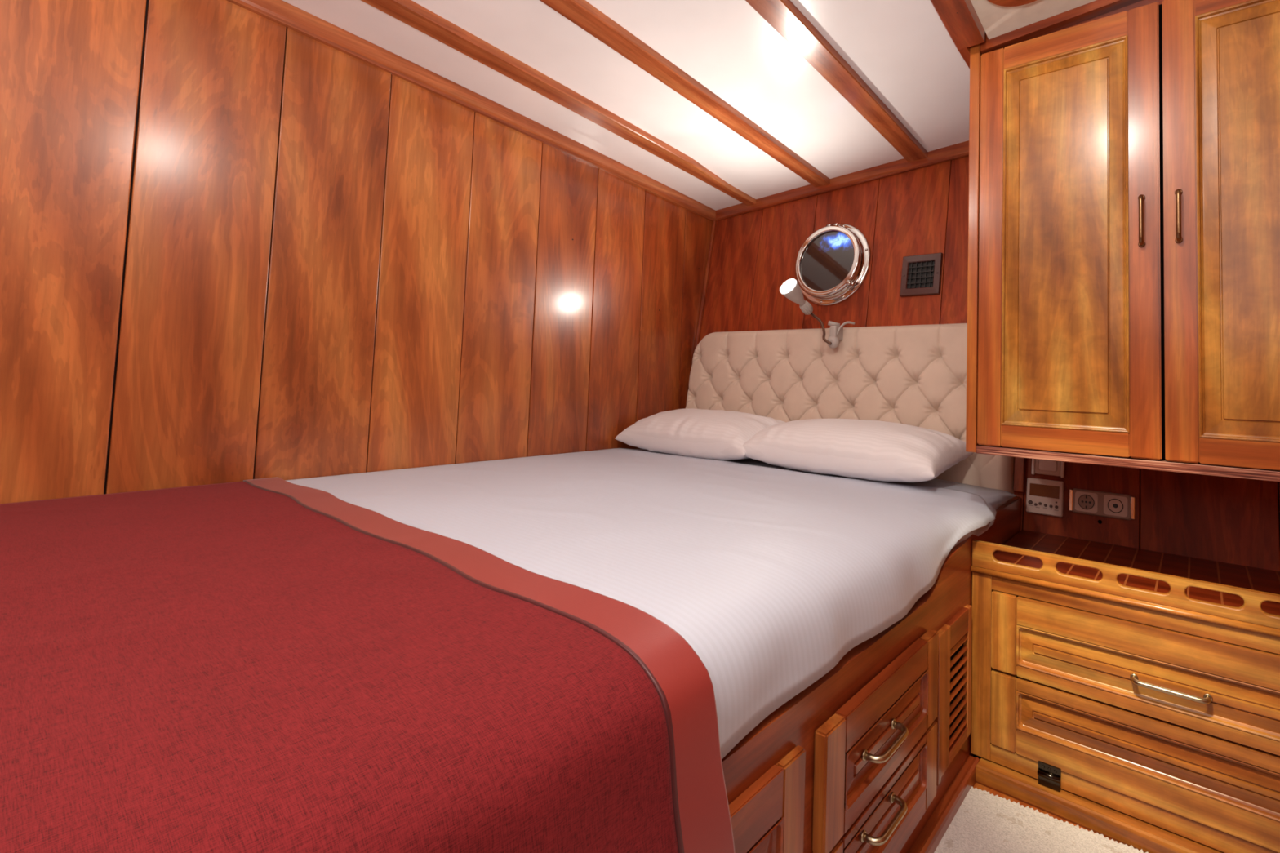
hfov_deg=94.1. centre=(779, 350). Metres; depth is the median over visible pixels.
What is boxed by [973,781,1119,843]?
floor
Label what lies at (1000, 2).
ceiling disc
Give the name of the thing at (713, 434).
pillow
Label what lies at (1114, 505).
outlet
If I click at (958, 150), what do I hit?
trim
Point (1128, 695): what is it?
base cabinet
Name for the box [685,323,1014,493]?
headboard
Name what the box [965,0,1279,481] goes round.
upper cabinet
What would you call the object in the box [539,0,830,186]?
ceiling beam
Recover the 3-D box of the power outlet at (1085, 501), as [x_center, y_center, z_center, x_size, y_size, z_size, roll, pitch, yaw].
[0.942,0.465,1.782,0.062,0.058,0.013,-1,-4,36]
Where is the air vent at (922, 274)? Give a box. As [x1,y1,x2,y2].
[899,252,942,297]
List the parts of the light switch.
plate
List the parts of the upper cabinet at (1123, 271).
door, handle, handle, door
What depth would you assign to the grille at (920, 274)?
2.27 m
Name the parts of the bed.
locker door, drawer, drawer, handle, handle, louvre frame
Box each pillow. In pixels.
[614,408,786,461]
[742,418,974,482]
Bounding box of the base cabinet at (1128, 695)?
[970,529,1279,852]
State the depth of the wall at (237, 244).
1.59 m
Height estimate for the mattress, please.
0.179 m
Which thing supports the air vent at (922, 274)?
in the wall at (923, 211)
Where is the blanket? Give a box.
[0,476,734,852]
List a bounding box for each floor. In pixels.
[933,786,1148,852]
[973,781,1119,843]
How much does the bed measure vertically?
0.594 m
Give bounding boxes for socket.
[799,300,813,315]
[1068,488,1135,519]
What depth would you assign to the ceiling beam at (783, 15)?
1.81 m
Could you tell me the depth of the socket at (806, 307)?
2.37 m
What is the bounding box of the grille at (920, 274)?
[906,261,934,288]
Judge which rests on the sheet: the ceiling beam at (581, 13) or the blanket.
the blanket
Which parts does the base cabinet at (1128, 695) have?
moulding, gallery rail, drawer, handle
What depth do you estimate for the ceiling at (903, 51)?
1.87 m
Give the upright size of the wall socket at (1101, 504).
0.075 m
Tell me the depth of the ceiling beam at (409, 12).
1.90 m
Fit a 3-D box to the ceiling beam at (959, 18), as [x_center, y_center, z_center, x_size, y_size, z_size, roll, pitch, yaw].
[-0.077,-0.993,0.705,0.070,0.384,3.540,-1,-4,36]
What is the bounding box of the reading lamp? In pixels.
[780,278,854,348]
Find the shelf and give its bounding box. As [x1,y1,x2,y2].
[994,529,1279,615]
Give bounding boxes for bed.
[721,496,1021,852]
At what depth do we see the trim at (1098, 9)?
1.42 m
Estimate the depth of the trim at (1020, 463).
1.90 m
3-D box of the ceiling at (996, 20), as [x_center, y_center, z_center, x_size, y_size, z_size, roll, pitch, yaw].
[0.309,-1.115,0.000,1.380,0.446,2.830,-1,-4,36]
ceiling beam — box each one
[360,0,755,205]
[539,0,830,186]
[745,0,927,161]
[929,0,985,68]
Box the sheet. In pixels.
[284,448,995,759]
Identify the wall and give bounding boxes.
[0,0,712,503]
[698,155,1279,571]
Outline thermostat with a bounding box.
[1026,477,1064,516]
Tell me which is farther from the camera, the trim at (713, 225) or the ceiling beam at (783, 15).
the trim at (713, 225)
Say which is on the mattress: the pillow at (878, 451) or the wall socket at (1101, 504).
the pillow at (878, 451)
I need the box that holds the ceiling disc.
[987,0,1036,6]
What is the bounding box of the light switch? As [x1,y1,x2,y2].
[1031,458,1065,477]
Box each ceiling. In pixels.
[282,0,969,210]
[970,0,1096,39]
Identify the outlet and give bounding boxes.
[1075,491,1097,512]
[1103,494,1127,516]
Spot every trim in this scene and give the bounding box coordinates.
[226,0,716,221]
[685,220,716,405]
[715,140,968,221]
[980,0,1163,53]
[1013,457,1026,492]
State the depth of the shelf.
1.46 m
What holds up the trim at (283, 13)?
attached to the wall at (237, 244)
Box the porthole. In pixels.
[795,222,871,306]
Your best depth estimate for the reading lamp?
2.31 m
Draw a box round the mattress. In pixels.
[635,448,1016,546]
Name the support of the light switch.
attached to the wall at (923, 211)
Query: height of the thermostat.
0.110 m
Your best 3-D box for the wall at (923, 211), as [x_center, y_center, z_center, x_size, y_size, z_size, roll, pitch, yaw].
[0.799,0.072,2.027,3.060,2.099,0.354,-1,-4,36]
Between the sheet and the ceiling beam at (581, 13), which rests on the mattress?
the sheet

